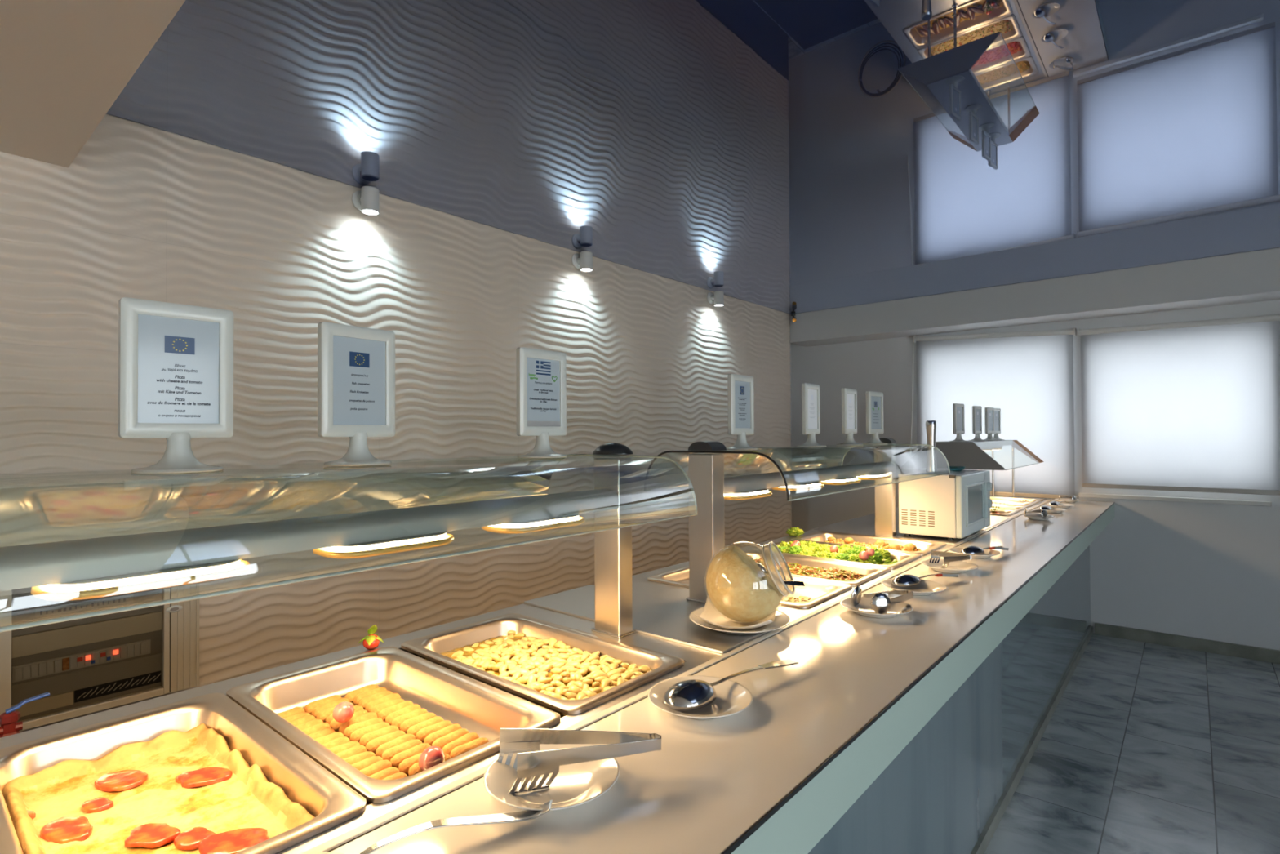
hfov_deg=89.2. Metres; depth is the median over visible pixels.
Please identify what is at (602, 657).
bean
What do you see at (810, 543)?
lettuce leaf
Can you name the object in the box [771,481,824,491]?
heat lamp
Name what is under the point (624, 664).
bean
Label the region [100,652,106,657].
indicator light
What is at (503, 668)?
bean
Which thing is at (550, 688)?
bean
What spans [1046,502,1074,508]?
plate
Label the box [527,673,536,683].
bean
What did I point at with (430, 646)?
pan
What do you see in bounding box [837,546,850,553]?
lettuce leaf
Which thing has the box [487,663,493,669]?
bean
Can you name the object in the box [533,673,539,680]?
bean
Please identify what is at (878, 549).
lettuce leaf
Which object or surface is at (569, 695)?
bean
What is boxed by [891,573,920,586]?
spoon bowl
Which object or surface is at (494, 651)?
bean
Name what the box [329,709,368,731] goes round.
croquette
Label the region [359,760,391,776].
croquette
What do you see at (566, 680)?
bean
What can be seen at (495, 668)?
bean
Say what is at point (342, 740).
croquette
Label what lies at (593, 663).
bean
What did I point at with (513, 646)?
bean
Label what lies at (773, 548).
lettuce leaf
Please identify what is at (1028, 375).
window
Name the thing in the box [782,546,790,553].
lettuce leaf
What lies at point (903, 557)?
pan
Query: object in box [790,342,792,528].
wall
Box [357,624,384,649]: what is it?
garnish
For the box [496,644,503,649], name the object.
bean
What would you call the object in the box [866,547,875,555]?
radish
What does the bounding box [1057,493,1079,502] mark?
tongs
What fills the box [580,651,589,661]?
bean
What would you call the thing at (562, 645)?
bean
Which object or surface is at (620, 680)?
bean
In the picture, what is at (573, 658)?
bean
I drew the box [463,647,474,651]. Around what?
bean
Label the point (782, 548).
lettuce leaf
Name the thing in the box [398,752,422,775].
croquette
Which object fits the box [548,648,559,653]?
bean
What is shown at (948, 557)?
serving tongs
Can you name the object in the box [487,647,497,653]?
bean
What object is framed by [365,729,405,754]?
croquette
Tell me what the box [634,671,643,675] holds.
bean
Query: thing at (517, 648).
bean
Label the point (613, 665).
bean
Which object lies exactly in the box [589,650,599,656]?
bean
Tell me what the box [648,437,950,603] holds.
sneeze guard
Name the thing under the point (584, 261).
wall spotlight
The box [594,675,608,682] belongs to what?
bean
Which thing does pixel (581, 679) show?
bean
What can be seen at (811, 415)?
menu sign
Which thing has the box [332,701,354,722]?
radish
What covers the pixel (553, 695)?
bean
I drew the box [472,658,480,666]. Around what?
bean
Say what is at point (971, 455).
canopy
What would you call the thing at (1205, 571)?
wall
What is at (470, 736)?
croquette
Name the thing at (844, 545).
lettuce leaf
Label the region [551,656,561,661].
bean
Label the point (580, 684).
bean
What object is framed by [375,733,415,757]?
croquette
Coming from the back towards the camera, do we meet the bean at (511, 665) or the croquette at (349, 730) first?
the bean at (511, 665)
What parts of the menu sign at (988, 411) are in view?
frame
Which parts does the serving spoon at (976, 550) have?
handle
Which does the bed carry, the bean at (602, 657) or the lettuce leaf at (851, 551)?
the lettuce leaf at (851, 551)
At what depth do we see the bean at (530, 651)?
1.45 m
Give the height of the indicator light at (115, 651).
0.013 m
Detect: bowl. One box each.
[662,679,716,711]
[755,562,766,573]
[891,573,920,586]
[960,546,985,555]
[1039,505,1052,510]
[1048,501,1060,506]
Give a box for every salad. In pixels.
[753,557,867,581]
[822,538,922,551]
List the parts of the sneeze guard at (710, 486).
foot plate, post, edge trim, post, edge trim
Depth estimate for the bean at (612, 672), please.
1.32 m
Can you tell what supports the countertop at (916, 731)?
on the floor
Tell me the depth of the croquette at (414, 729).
1.13 m
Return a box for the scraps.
[781,595,813,601]
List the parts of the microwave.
door, door handle, control panel, knob, knob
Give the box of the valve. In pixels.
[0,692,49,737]
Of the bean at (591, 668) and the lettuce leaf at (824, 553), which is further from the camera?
the lettuce leaf at (824, 553)
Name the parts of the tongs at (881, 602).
tong arm, tong arm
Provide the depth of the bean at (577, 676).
1.30 m
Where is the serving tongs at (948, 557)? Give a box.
[928,550,971,568]
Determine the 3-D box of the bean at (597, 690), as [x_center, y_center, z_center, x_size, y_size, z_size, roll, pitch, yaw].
[-0.086,0.500,1.229,0.028,0.012,0.017,0,-1,-30]
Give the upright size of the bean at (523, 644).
0.020 m
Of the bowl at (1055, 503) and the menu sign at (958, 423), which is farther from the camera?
the bowl at (1055, 503)
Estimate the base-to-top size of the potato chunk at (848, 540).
0.030 m
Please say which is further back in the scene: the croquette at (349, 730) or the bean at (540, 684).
the bean at (540, 684)
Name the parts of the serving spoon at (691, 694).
handle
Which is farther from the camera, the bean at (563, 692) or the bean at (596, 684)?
the bean at (596, 684)
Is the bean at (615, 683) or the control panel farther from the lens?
the control panel
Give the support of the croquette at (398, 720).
in the pan at (480, 708)
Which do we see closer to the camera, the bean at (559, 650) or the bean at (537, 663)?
the bean at (537, 663)
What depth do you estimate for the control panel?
1.99 m
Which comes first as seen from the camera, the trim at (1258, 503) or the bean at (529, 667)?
the bean at (529, 667)
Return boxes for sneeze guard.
[0,443,697,638]
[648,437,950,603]
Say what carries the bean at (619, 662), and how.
on the sauce
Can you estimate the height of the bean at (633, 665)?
0.016 m
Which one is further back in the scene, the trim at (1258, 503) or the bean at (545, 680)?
the trim at (1258, 503)
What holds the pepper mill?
on the microwave
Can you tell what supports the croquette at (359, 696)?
in the pan at (480, 708)
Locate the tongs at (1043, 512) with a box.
[1024,507,1048,519]
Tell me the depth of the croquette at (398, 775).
0.95 m
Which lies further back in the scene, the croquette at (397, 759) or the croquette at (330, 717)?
the croquette at (330, 717)
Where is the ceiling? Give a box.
[106,0,1279,314]
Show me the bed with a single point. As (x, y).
(884, 562)
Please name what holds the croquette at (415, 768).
in the pan at (480, 708)
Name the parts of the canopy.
panel, panel, rail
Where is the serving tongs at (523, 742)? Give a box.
[497,728,661,794]
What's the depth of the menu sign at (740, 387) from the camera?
1.94 m
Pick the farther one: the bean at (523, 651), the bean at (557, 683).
the bean at (523, 651)
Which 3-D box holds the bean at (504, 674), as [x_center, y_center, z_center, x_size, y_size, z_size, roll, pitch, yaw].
[-0.278,0.505,1.309,0.029,0.017,0.020,0,-1,-19]
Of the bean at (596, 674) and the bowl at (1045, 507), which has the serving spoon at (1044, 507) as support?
the bowl at (1045, 507)
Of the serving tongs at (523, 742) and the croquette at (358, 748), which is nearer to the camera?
the serving tongs at (523, 742)
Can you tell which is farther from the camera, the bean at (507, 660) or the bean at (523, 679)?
the bean at (507, 660)
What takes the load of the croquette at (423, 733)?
in the pan at (480, 708)
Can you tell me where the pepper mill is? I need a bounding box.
[925,420,937,471]
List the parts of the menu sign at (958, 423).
frame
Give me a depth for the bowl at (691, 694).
1.09 m
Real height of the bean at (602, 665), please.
0.014 m
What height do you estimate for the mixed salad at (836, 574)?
0.046 m
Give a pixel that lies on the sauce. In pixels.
(449, 653)
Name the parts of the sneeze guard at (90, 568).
post, foot plate, edge trim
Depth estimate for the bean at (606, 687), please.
1.24 m
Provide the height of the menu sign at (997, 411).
0.224 m
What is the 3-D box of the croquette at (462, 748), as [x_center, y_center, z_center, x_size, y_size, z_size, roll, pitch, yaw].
[-0.277,0.526,1.056,0.026,0.024,0.069,-1,-1,44]
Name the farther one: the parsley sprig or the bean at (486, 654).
the parsley sprig
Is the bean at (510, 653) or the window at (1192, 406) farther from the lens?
the window at (1192, 406)
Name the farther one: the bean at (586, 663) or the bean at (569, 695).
the bean at (586, 663)
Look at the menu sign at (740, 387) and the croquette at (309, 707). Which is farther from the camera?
the menu sign at (740, 387)
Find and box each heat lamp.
[31,559,250,600]
[312,531,453,558]
[481,513,585,533]
[724,488,772,499]
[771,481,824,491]
[820,476,861,484]
[857,472,890,479]
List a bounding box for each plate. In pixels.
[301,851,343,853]
[483,744,619,810]
[647,675,752,719]
[688,606,791,635]
[840,595,912,617]
[880,577,946,595]
[920,559,978,573]
[947,546,1000,558]
[1022,513,1054,519]
[1037,507,1066,513]
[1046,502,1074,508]
[1054,497,1079,502]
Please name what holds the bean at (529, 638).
on the sauce
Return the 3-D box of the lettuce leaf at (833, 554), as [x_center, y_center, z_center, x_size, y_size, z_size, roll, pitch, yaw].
[0.739,0.495,2.438,0.070,0.053,0.073,-1,-1,40]
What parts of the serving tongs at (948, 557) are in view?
tong arm, tong arm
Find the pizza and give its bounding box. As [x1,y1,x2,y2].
[2,723,314,853]
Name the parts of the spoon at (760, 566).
handle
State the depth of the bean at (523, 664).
1.36 m
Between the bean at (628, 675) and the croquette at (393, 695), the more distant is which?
the bean at (628, 675)
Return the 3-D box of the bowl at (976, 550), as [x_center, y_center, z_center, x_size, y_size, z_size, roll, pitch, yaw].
[1.262,0.465,2.458,0.104,0.027,0.062,0,-1,-20]
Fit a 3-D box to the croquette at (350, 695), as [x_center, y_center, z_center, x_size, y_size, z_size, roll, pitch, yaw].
[-0.552,0.530,1.288,0.027,0.025,0.069,-1,-1,37]
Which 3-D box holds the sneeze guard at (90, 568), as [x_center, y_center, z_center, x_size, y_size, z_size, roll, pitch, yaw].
[-0.589,0.257,0.908,0.479,0.448,1.727,-1,-1,40]
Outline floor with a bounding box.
[984,633,1279,853]
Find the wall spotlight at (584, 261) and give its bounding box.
[571,250,592,271]
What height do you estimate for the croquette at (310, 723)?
0.024 m
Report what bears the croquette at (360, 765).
in the pan at (480, 708)
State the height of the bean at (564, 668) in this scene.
0.021 m
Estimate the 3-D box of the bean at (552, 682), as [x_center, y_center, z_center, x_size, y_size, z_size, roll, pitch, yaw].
[-0.165,0.506,1.279,0.024,0.013,0.017,0,-1,-21]
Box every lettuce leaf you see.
[770,544,779,551]
[774,546,786,552]
[779,541,790,546]
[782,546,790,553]
[786,526,804,537]
[788,545,804,554]
[798,548,813,555]
[799,540,808,544]
[800,543,808,549]
[804,540,820,546]
[811,546,824,553]
[813,551,822,556]
[818,550,832,558]
[819,543,831,548]
[823,546,831,552]
[830,551,839,559]
[834,552,851,560]
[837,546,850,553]
[840,543,851,548]
[844,548,860,555]
[848,553,862,562]
[851,545,866,550]
[860,557,875,564]
[868,545,881,552]
[870,551,884,561]
[879,547,891,560]
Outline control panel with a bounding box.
[0,582,199,731]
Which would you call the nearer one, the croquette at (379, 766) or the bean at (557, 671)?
the croquette at (379, 766)
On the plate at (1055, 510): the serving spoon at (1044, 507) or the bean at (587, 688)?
the serving spoon at (1044, 507)
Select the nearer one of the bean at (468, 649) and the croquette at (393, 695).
the croquette at (393, 695)
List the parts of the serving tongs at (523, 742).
tong arm, tong arm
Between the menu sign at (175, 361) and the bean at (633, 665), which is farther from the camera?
the bean at (633, 665)
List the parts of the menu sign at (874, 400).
frame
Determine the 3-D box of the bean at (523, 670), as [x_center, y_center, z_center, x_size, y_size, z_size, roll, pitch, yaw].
[-0.238,0.506,1.334,0.031,0.018,0.020,-1,-1,21]
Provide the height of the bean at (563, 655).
0.014 m
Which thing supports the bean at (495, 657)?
on the sauce
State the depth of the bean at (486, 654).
1.45 m
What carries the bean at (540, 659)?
on the sauce
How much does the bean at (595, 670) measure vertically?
0.012 m
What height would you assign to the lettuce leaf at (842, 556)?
0.050 m
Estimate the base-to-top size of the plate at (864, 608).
0.020 m
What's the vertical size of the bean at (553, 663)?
0.014 m
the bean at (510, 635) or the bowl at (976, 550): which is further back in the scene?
the bowl at (976, 550)
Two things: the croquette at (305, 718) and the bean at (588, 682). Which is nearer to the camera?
the croquette at (305, 718)
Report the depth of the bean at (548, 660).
1.39 m
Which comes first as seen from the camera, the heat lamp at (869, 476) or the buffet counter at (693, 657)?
the buffet counter at (693, 657)
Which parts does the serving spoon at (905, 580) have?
handle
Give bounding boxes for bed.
[875,558,897,564]
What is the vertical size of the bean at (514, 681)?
0.015 m
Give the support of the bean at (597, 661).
on the sauce
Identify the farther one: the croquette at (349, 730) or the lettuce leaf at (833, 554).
the lettuce leaf at (833, 554)
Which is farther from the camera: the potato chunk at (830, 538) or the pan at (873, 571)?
the potato chunk at (830, 538)
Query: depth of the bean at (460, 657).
1.44 m
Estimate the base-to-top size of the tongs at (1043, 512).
0.053 m
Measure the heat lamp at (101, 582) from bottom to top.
0.011 m
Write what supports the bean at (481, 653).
on the sauce
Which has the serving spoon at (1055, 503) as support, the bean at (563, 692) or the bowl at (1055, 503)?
the bowl at (1055, 503)
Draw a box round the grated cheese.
[706,544,782,622]
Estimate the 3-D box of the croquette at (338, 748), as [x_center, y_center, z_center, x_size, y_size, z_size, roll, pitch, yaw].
[-0.486,0.527,1.047,0.026,0.025,0.069,-1,-1,40]
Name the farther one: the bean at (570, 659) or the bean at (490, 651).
the bean at (490, 651)
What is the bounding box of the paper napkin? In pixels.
[694,595,776,629]
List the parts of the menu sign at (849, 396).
frame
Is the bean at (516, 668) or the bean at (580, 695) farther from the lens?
the bean at (516, 668)
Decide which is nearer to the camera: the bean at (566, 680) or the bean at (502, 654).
the bean at (566, 680)
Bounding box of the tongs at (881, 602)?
[850,586,913,613]
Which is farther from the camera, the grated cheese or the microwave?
the microwave
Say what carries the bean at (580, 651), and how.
on the sauce
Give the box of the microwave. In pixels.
[897,468,992,540]
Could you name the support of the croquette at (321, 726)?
in the pan at (480, 708)
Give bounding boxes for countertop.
[302,498,1115,853]
[524,584,770,654]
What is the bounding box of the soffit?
[0,0,185,167]
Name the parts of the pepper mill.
lid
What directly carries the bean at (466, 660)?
on the sauce
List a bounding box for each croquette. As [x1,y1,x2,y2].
[277,706,305,717]
[283,711,311,721]
[288,715,315,725]
[294,719,323,729]
[301,722,330,734]
[304,694,342,715]
[307,728,334,738]
[311,697,350,717]
[314,731,344,743]
[315,702,354,722]
[320,736,350,748]
[325,705,364,724]
[328,741,359,753]
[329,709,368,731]
[335,744,366,759]
[338,711,377,733]
[342,751,375,764]
[343,717,382,739]
[344,684,378,703]
[349,721,390,742]
[351,755,382,769]
[352,687,386,705]
[358,689,392,709]
[359,724,399,746]
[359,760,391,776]
[364,693,400,711]
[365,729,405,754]
[368,767,399,779]
[369,697,404,714]
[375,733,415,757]
[377,700,413,721]
[382,738,422,761]
[382,772,407,779]
[385,703,421,724]
[390,742,431,768]
[391,708,427,729]
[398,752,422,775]
[400,712,435,733]
[406,715,444,736]
[408,753,451,776]
[415,720,452,742]
[423,723,462,746]
[431,728,469,748]
[441,732,479,755]
[449,737,488,758]
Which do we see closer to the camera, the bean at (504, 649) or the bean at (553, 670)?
the bean at (553, 670)
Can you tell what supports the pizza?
in the pan at (331, 802)
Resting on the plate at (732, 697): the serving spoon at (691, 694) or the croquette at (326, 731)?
the serving spoon at (691, 694)
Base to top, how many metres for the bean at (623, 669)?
0.013 m
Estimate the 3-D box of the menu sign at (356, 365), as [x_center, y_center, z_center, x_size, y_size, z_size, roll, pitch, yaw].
[-0.459,-0.051,1.058,0.102,0.224,0.102,0,-1,-9]
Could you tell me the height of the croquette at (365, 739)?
0.025 m
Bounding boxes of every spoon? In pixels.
[360,800,552,853]
[662,658,798,711]
[755,562,804,586]
[891,573,958,586]
[960,546,1008,555]
[1039,505,1060,510]
[1048,501,1070,506]
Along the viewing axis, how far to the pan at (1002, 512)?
3.83 m
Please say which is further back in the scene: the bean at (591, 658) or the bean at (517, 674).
the bean at (591, 658)
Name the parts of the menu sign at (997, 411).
frame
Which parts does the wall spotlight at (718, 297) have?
wall plate, lamp shade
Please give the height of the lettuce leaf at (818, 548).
0.055 m
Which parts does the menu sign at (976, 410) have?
frame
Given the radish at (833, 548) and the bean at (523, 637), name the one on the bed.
the radish at (833, 548)
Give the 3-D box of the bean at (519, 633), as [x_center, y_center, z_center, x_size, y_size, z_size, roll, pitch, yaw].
[-0.299,0.517,1.609,0.029,0.013,0.019,0,-1,2]
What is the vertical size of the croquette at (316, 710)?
0.026 m
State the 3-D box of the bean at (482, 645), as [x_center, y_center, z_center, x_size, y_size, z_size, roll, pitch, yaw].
[-0.363,0.518,1.527,0.028,0.015,0.019,0,-1,-14]
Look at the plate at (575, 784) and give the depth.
0.85 m
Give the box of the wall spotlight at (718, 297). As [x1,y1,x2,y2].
[706,290,724,306]
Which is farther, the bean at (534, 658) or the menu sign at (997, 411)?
the menu sign at (997, 411)
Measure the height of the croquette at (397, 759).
0.024 m
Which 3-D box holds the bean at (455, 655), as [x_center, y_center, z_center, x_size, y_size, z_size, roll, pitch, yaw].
[-0.409,0.512,1.458,0.030,0.019,0.019,0,-1,9]
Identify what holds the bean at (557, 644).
on the sauce
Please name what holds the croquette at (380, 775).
in the pan at (480, 708)
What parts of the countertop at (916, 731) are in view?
edge trim, panel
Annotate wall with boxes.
[0,113,791,732]
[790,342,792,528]
[791,299,1279,650]
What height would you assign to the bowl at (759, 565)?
0.026 m
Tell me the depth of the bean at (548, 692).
1.20 m
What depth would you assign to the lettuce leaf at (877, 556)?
2.42 m
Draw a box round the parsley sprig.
[990,506,999,513]
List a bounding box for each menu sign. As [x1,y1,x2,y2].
[118,297,233,473]
[317,321,395,466]
[515,346,567,457]
[726,373,758,449]
[796,382,826,447]
[836,387,863,445]
[862,391,888,444]
[949,403,968,441]
[968,405,986,440]
[982,407,997,439]
[993,408,1004,439]
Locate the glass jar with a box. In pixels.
[704,541,795,624]
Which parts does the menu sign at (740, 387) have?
frame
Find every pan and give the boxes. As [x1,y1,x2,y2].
[0,693,366,853]
[226,646,559,804]
[400,613,684,714]
[647,565,852,608]
[743,550,890,586]
[752,539,921,568]
[791,530,946,555]
[990,496,1044,502]
[990,503,1027,511]
[990,508,1018,515]
[991,499,1036,506]
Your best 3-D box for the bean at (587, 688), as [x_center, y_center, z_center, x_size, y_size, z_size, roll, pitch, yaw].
[-0.103,0.500,1.221,0.017,0.013,0.030,0,-1,5]
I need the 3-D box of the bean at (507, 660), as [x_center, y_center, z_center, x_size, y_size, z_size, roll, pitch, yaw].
[-0.275,0.507,1.391,0.030,0.020,0.018,0,-1,-26]
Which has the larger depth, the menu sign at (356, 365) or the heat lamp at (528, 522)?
the heat lamp at (528, 522)
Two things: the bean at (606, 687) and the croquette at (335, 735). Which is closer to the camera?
the croquette at (335, 735)
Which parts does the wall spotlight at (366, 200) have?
wall plate, lamp shade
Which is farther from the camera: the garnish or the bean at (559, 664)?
the garnish
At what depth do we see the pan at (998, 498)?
4.58 m
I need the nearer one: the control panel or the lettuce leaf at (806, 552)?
the control panel
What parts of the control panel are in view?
door handle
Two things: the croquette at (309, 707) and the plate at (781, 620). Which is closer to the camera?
the croquette at (309, 707)
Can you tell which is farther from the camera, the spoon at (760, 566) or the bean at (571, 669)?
the spoon at (760, 566)
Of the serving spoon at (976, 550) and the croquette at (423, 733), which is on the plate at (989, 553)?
the serving spoon at (976, 550)
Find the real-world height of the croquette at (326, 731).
0.025 m
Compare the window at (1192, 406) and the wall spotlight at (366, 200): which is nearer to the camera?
the wall spotlight at (366, 200)
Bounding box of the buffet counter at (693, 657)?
[0,604,721,853]
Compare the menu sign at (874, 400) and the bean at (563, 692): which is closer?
the bean at (563, 692)
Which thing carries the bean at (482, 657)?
on the sauce
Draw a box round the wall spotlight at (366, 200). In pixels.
[351,186,378,215]
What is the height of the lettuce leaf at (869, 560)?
0.045 m
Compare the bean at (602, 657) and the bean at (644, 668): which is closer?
the bean at (644, 668)
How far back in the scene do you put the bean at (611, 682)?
1.27 m
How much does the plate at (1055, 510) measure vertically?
0.020 m
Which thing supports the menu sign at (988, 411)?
on the canopy
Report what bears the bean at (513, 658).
on the sauce
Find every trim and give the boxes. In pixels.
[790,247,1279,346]
[1078,493,1271,506]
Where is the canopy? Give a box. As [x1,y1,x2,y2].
[901,440,1044,497]
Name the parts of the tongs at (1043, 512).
tong arm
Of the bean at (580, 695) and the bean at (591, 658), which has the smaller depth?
the bean at (580, 695)
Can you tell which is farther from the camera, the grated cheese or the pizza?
the grated cheese
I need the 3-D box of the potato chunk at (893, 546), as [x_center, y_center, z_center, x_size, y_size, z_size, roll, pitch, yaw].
[1.064,0.502,2.703,0.041,0.028,0.037,-1,-1,40]
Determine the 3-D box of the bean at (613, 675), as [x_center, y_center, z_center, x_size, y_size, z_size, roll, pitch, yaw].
[-0.051,0.503,1.302,0.027,0.016,0.019,0,-1,13]
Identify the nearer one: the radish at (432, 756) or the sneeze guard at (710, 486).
the radish at (432, 756)
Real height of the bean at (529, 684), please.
0.014 m
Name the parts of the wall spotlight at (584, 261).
wall plate, lamp shade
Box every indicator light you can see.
[76,656,82,662]
[85,654,91,660]
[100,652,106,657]
[113,649,118,654]
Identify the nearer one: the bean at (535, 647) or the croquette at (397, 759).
the croquette at (397, 759)
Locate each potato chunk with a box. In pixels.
[826,536,835,541]
[844,537,853,543]
[875,539,885,546]
[889,543,900,550]
[904,542,916,550]
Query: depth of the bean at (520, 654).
1.44 m
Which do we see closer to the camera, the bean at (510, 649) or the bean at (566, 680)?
the bean at (566, 680)
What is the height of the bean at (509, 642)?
0.014 m
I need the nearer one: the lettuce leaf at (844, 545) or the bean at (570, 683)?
the bean at (570, 683)
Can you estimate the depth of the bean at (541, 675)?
1.29 m
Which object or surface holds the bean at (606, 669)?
on the sauce
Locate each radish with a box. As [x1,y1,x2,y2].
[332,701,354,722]
[418,746,444,770]
[790,542,798,546]
[829,545,838,553]
[858,551,869,560]
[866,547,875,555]
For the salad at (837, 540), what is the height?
0.042 m
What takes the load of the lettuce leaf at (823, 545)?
on the bed
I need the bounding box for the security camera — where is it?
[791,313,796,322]
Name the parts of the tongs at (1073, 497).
tong arm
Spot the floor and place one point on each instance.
(1146, 748)
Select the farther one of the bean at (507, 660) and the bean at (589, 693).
the bean at (507, 660)
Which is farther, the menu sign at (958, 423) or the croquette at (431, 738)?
the menu sign at (958, 423)
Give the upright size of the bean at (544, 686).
0.018 m
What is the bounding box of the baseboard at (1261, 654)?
[1094,622,1279,663]
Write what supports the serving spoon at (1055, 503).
on the plate at (1062, 505)
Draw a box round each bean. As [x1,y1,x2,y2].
[450,650,463,657]
[456,655,466,659]
[460,657,475,663]
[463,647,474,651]
[471,642,479,647]
[471,653,480,659]
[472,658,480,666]
[475,648,486,653]
[476,651,484,656]
[477,659,485,666]
[480,643,489,647]
[480,656,492,660]
[480,660,490,669]
[482,652,490,657]
[484,640,493,644]
[484,659,496,665]
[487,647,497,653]
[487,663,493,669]
[488,653,500,661]
[491,648,502,655]
[491,664,500,671]
[492,637,504,641]
[494,641,502,644]
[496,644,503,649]
[497,672,509,676]
[498,654,511,662]
[498,664,507,672]
[501,647,507,652]
[501,650,508,656]
[504,651,513,657]
[504,658,517,665]
[506,634,514,638]
[506,638,514,644]
[506,647,513,652]
[506,670,519,675]
[507,630,515,635]
[507,662,516,670]
[507,676,515,680]
[510,644,522,648]
[511,655,519,660]
[511,666,519,670]
[511,680,521,684]
[512,671,521,679]
[513,646,522,650]
[513,651,520,656]
[514,632,524,636]
[515,653,529,657]
[516,675,528,684]
[517,640,528,648]
[517,653,528,665]
[517,667,528,676]
[520,648,526,653]
[521,635,528,640]
[521,662,528,667]
[523,669,536,675]
[524,664,535,670]
[525,648,535,654]
[525,658,536,666]
[525,681,539,686]
[526,636,536,640]
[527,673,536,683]
[529,651,537,656]
[529,655,538,660]
[529,684,540,691]
[530,645,537,651]
[533,660,542,667]
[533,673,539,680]
[534,652,544,657]
[534,682,544,688]
[535,641,544,647]
[536,656,546,663]
[537,673,546,681]
[538,677,552,683]
[539,648,549,656]
[539,662,552,671]
[540,639,550,644]
[540,671,548,676]
[540,684,552,689]
[544,653,551,659]
[544,658,551,664]
[545,686,555,692]
[545,690,552,695]
[548,636,556,646]
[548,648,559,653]
[549,660,562,665]
[550,666,559,674]
[550,680,557,686]
[550,692,562,698]
[551,653,559,657]
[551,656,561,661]
[551,662,564,668]
[552,674,562,681]
[554,640,563,648]
[554,680,564,686]
[554,686,564,695]
[555,668,563,674]
[556,648,568,653]
[556,658,568,663]
[558,653,569,659]
[559,642,566,648]
[560,665,568,671]
[560,671,569,678]
[561,688,572,695]
[562,676,572,683]
[564,691,577,698]
[566,655,574,662]
[566,664,574,671]
[567,680,575,687]
[568,651,577,655]
[568,660,580,667]
[568,667,578,672]
[568,671,575,680]
[569,653,582,658]
[569,684,582,693]
[572,647,582,654]
[572,657,580,660]
[573,671,582,680]
[573,680,584,688]
[575,667,587,675]
[576,691,586,699]
[579,665,591,672]
[579,676,591,681]
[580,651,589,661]
[580,661,590,666]
[581,687,590,693]
[582,679,593,684]
[582,683,589,689]
[584,655,599,662]
[584,689,596,697]
[586,672,594,679]
[588,665,601,671]
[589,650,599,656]
[590,661,598,666]
[590,687,602,693]
[591,659,600,665]
[591,669,604,672]
[591,671,604,679]
[591,681,599,687]
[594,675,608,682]
[598,654,608,660]
[598,671,609,678]
[600,661,609,666]
[600,663,608,669]
[600,678,613,686]
[600,680,610,689]
[602,666,611,674]
[602,685,610,691]
[606,657,615,663]
[607,669,622,676]
[608,662,618,670]
[608,673,621,679]
[611,674,621,680]
[612,680,617,685]
[613,659,622,665]
[615,666,626,672]
[617,677,625,684]
[620,662,629,668]
[622,671,635,679]
[627,663,637,669]
[628,667,641,672]
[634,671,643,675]
[638,665,651,672]
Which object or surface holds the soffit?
attached to the wall at (142, 211)
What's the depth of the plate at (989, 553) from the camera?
2.46 m
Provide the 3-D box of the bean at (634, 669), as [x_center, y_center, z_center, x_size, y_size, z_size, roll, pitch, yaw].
[-0.009,0.499,1.324,0.029,0.012,0.017,0,-1,-22]
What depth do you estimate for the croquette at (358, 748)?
1.03 m
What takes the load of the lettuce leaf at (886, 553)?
on the bed
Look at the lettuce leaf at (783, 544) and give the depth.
2.66 m
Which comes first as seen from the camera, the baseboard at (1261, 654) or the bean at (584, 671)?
the bean at (584, 671)
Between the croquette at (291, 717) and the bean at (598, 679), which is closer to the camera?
the croquette at (291, 717)
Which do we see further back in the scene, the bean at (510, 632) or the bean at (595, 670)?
the bean at (510, 632)
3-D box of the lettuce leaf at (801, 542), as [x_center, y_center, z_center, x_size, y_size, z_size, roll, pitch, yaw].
[0.680,0.503,2.718,0.065,0.055,0.062,0,-1,-10]
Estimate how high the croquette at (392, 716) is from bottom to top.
0.026 m
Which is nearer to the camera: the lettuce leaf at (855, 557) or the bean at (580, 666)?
the bean at (580, 666)
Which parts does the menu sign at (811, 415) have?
frame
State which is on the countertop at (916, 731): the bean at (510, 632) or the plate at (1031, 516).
the plate at (1031, 516)

